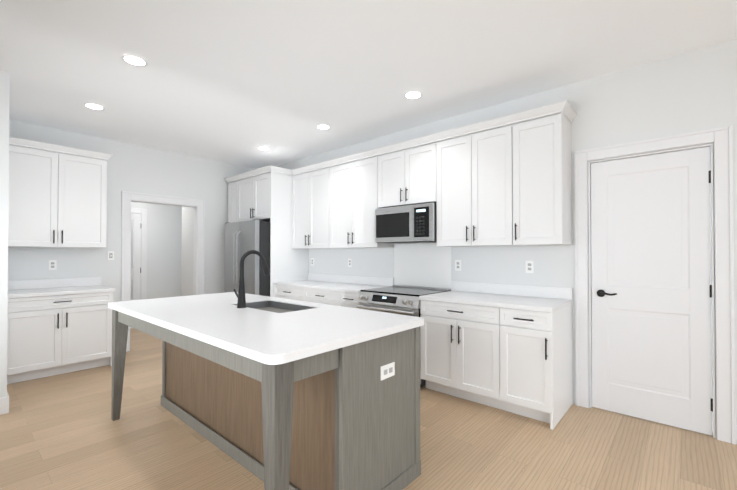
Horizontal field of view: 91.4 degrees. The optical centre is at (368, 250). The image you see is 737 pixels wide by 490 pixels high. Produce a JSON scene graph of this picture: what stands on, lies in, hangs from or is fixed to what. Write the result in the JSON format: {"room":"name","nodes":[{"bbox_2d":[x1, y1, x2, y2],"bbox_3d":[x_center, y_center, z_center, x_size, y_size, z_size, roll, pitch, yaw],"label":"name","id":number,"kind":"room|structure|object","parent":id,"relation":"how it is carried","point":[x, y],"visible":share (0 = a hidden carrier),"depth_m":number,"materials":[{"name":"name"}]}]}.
{"room":"kitchen","nodes":[
{"label":"kitchen","id":0,"kind":"room"},
{"bbox_2d":[0,72,11,397],"bbox_3d":[-3.581,-0.061,3.426,1.450,2.820,0.120,0,-1,41],"label":"wall","id":1,"kind":"structure","parent":0,"point":[5,124],"depth_m":2.98,"materials":[{"name":"white paint"}]},
{"bbox_2d":[12,120,254,301],"bbox_3d":[-3.373,-0.048,4.854,0.120,2.820,4.300,0,-1,41],"label":"wall","id":2,"kind":"structure","parent":0,"point":[138,169],"depth_m":4.86,"materials":[{"name":"white paint"}]},
{"bbox_2d":[49,260,56,269],"bbox_3d":[-3.773,0.172,4.298,0.007,0.116,0.072,0,-1,41],"label":"electrical outlet plate","id":3,"kind":"object","parent":2,"relation":"attached to","point":[52,263],"depth_m":4.30,"materials":[{"name":"white plastic"}]},
{"bbox_2d":[8,136,112,247],"bbox_3d":[-3.621,-0.617,4.202,0.369,1.154,0.973,0,-1,41],"label":"upper cabinet","id":4,"kind":"object","parent":2,"relation":"attached to","point":[57,195],"visible":0.85,"depth_m":4.08,"materials":[{"name":"white wood"}]},
{"bbox_2d":[107,251,113,259],"bbox_3d":[-3.388,0.066,4.733,0.012,0.116,0.072,0,-1,41],"label":"electrical outlet plate","id":5,"kind":"object","parent":2,"relation":"attached to","point":[110,256],"depth_m":4.73,"materials":[{"name":"white plastic"}]},
{"bbox_2d":[131,202,178,299],"bbox_3d":[-4.214,-0.033,6.457,0.120,2.820,4.440,0,-1,41],"label":"wall","id":6,"kind":"structure","parent":0,"point":[170,234],"depth_m":6.75,"materials":[{"name":"white paint"}]},
{"bbox_2d":[179,206,193,295],"bbox_3d":[-2.890,-0.038,5.880,0.510,2.820,0.120,0,-1,41],"label":"wall","id":7,"kind":"structure","parent":0,"point":[186,214],"depth_m":5.88,"materials":[{"name":"white paint"}]},
{"bbox_2d":[0,328,736,489],"bbox_3d":[0.127,1.198,-15.255,38.200,0.050,30.120,0,-1,41],"label":"floor","id":8,"kind":"structure","parent":0,"point":[64,431],"depth_m":2.45,"materials":[{"name":"brown wood"}]},
{"bbox_2d":[7,292,112,383],"bbox_3d":[-3.526,0.916,4.073,0.665,0.875,0.927,0,-1,41],"label":"base cabinet","id":9,"kind":"object","parent":8,"relation":"on","point":[52,335],"visible":0.85,"depth_m":3.86,"materials":[{"name":"white wood"}]},
{"bbox_2d":[8,277,114,297],"bbox_3d":[-3.529,0.407,4.088,0.646,0.142,0.939,0,-1,41],"label":"countertop","id":10,"kind":"structure","parent":9,"relation":"on","point":[34,288],"depth_m":4.14,"materials":[{"name":"white stone"}]},
{"bbox_2d":[225,219,269,296],"bbox_3d":[-1.593,0.473,5.475,0.848,1.789,0.949,0,-1,41],"label":"refrigerator","id":11,"kind":"object","parent":8,"relation":"on","point":[242,238],"visible":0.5,"depth_m":5.04,"materials":[{"name":"silver metal"}]},
{"bbox_2d":[111,310,420,489],"bbox_3d":[-0.856,0.894,2.526,2.251,0.891,1.058,0,-1,41],"label":"kitchen island","id":12,"kind":"object","parent":8,"relation":"on","point":[273,393],"depth_m":1.90,"materials":[{"name":"grey wood"}]},
{"bbox_2d":[108,292,423,365],"bbox_3d":[-0.867,0.429,2.519,2.300,0.037,1.085,0,-1,41],"label":"island countertop","id":13,"kind":"structure","parent":12,"relation":"on","point":[268,337],"depth_m":2.00,"materials":[{"name":"white stone"}]},
{"bbox_2d":[232,250,269,309],"bbox_3d":[-0.878,0.203,2.696,0.143,0.416,0.264,0,-1,41],"label":"faucet","id":14,"kind":"object","parent":13,"relation":"on","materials":[{"name":"black metal"}]},
{"bbox_2d":[248,302,307,309],"bbox_3d":[-0.709,0.540,2.698,0.657,0.239,0.353,0,-1,41],"label":"sink","id":15,"kind":"object","parent":13,"relation":"in","point":[263,305],"depth_m":2.93,"materials":[{"name":"silver metal"}]},
{"bbox_2d":[224,165,308,296],"bbox_3d":[-1.621,0.095,5.691,1.317,2.548,0.724,0,-1,41],"label":"surround","id":16,"kind":"object","parent":8,"relation":"on","point":[264,194],"visible":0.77,"depth_m":5.26,"materials":[{"name":"white wood"}]},
{"bbox_2d":[274,285,305,300],"bbox_3d":[-0.875,0.926,5.092,0.672,0.876,0.627,0,-1,41],"label":"base cabinet","id":17,"kind":"object","parent":8,"relation":"on","point":[293,293],"depth_m":4.86,"materials":[{"name":"white wood"}]},
{"bbox_2d":[302,288,341,305],"bbox_3d":[-0.371,0.922,4.649,0.671,0.876,0.627,0,-1,41],"label":"base cabinet","id":18,"kind":"object","parent":8,"relation":"on","point":[308,295],"depth_m":4.40,"materials":[{"name":"white wood"}]},
{"bbox_2d":[342,292,358,308],"bbox_3d":[-0.004,0.919,4.327,0.305,0.876,0.627,0,-1,41],"label":"base cabinet","id":19,"kind":"object","parent":8,"relation":"on","point":[343,299],"depth_m":4.09,"materials":[{"name":"white wood"}]},
{"bbox_2d":[273,273,393,293],"bbox_3d":[-0.514,0.413,4.768,1.649,0.142,0.646,0,-1,41],"label":"countertop","id":20,"kind":"structure","parent":19,"relation":"on","point":[344,283],"depth_m":4.75,"materials":[{"name":"white stone"}]},
{"bbox_2d":[357,285,450,387],"bbox_3d":[0.378,0.886,3.930,0.782,0.934,0.712,0,-1,41],"label":"range","id":21,"kind":"object","parent":8,"relation":"on","point":[400,299],"visible":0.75,"depth_m":3.73,"materials":[{"name":"silver metal"}]},
{"bbox_2d":[420,300,572,429],"bbox_3d":[1.133,0.909,3.304,1.173,0.875,0.665,0,-1,41],"label":"base cabinet","id":22,"kind":"object","parent":8,"relation":"on","point":[517,361],"visible":1,"depth_m":2.99,"materials":[{"name":"white wood"}]},
{"bbox_2d":[419,281,572,312],"bbox_3d":[1.141,0.400,3.314,1.178,0.142,0.646,0,-1,41],"label":"countertop","id":23,"kind":"structure","parent":22,"relation":"on","point":[536,298],"depth_m":3.30,"materials":[{"name":"white stone"}]},
{"bbox_2d":[0,0,736,168],"bbox_3d":[-1.913,-1.509,3.665,10.200,0.080,4.420,0,-1,41],"label":"ceiling","id":24,"kind":"structure","parent":0,"point":[238,82],"depth_m":2.78,"materials":[{"name":"white paint"}]},
{"bbox_2d":[83,103,104,109],"bbox_3d":[-2.792,-1.464,3.665,0.175,0.002,0.175,0,-1,-4],"label":"recessed light","id":25,"kind":"object","parent":24,"relation":"in","point":[88,105],"depth_m":3.66,"materials":[{"name":"white"}]},
{"bbox_2d":[121,55,147,66],"bbox_3d":[-1.814,-1.472,2.793,0.175,0.002,0.175,0,-1,-4],"label":"recessed light","id":26,"kind":"object","parent":24,"relation":"in","point":[134,60],"depth_m":2.79,"materials":[{"name":"white plastic"}]},
{"bbox_2d":[258,147,269,150],"bbox_3d":[-1.491,-1.450,5.131,0.175,0.002,0.175,0,-1,-4],"label":"recessed light","id":27,"kind":"object","parent":24,"relation":"in","point":[260,148],"depth_m":5.14,"materials":[{"name":"white plastic"}]},
{"bbox_2d":[316,125,330,129],"bbox_3d":[-0.534,-1.458,4.250,0.175,0.002,0.175,0,-1,-4],"label":"recessed light","id":28,"kind":"object","parent":24,"relation":"in","point":[323,127],"depth_m":4.26,"materials":[{"name":"white plastic"}]},
{"bbox_2d":[404,91,421,98],"bbox_3d":[0.421,-1.466,3.398,0.175,0.002,0.175,0,-1,-4],"label":"recessed light","id":29,"kind":"object","parent":24,"relation":"in","point":[413,94],"depth_m":3.40,"materials":[{"name":"white plastic"}]},
{"bbox_2d":[276,39,736,438],"bbox_3d":[1.440,-0.060,3.568,9.050,2.820,0.120,0,-1,41],"label":"wall","id":30,"kind":"structure","parent":0,"point":[691,91],"depth_m":3.08,"materials":[{"name":"white paint"}]},
{"bbox_2d":[291,161,326,247],"bbox_3d":[-0.724,-0.607,5.177,0.810,1.154,0.322,0,-1,41],"label":"upper cabinet","id":31,"kind":"object","parent":30,"relation":"attached to","point":[309,183],"depth_m":5.04,"materials":[{"name":"white wood"}]},
{"bbox_2d":[348,259,351,266],"bbox_3d":[-0.258,0.168,4.971,0.072,0.116,0.007,0,-1,41],"label":"electrical outlet plate","id":32,"kind":"object","parent":30,"relation":"attached to","point":[349,260],"depth_m":4.96,"materials":[{"name":"white plastic"}]},
{"bbox_2d":[327,149,393,247],"bbox_3d":[-0.104,-0.613,4.632,0.841,1.154,0.322,0,-1,41],"label":"upper cabinet","id":33,"kind":"object","parent":30,"relation":"attached to","point":[351,208],"depth_m":4.50,"materials":[{"name":"white wood"}]},
{"bbox_2d":[0,125,736,444],"bbox_3d":[-0.179,0.238,2.911,10.620,2.212,4.200,0,-1,41],"label":"door trim","id":34,"kind":"structure","parent":30,"relation":"attached to","point":[721,138],"depth_m":2.88,"materials":[{"name":"white wood"}]},
{"bbox_2d":[375,133,434,207],"bbox_3d":[0.508,-0.851,4.097,0.784,0.688,0.322,0,-1,41],"label":"upper cabinet","id":35,"kind":"object","parent":30,"relation":"attached to","point":[405,170],"depth_m":3.96,"materials":[{"name":"white wood"}]},
{"bbox_2d":[375,201,436,243],"bbox_3d":[0.485,-0.298,4.064,0.778,0.417,0.390,0,-1,41],"label":"microwave","id":36,"kind":"object","parent":35,"relation":"attached to","point":[413,223],"visible":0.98,"depth_m":3.89,"materials":[{"name":"silver metal"}]},
{"bbox_2d":[394,243,450,287],"bbox_3d":[0.614,0.166,4.207,0.782,0.500,0.004,0,-1,41],"label":"backsplash","id":37,"kind":"structure","parent":30,"relation":"attached to","point":[425,264],"depth_m":4.19,"materials":[{"name":"white"}]},
{"bbox_2d":[455,260,460,270],"bbox_3d":[0.969,0.158,3.893,0.072,0.116,0.007,0,-1,41],"label":"electrical outlet plate","id":38,"kind":"object","parent":30,"relation":"attached to","point":[457,262],"depth_m":3.89,"materials":[{"name":"white plastic"}]},
{"bbox_2d":[435,113,514,246],"bbox_3d":[1.095,-0.623,3.580,0.773,1.154,0.322,0,-1,41],"label":"upper cabinet","id":39,"kind":"object","parent":30,"relation":"attached to","point":[505,180],"depth_m":3.42,"materials":[{"name":"white wood"}]},
{"bbox_2d":[526,261,533,272],"bbox_3d":[1.524,0.154,3.406,0.072,0.116,0.007,0,-1,41],"label":"electrical outlet plate","id":40,"kind":"object","parent":30,"relation":"attached to","point":[529,264],"depth_m":3.40,"materials":[{"name":"white plastic"}]},
{"bbox_2d":[515,101,574,245],"bbox_3d":[1.536,-0.626,3.192,0.402,1.154,0.322,0,-1,41],"label":"upper cabinet","id":41,"kind":"object","parent":30,"relation":"attached to","point":[543,211],"depth_m":3.06,"materials":[{"name":"white wood"}]}
]}

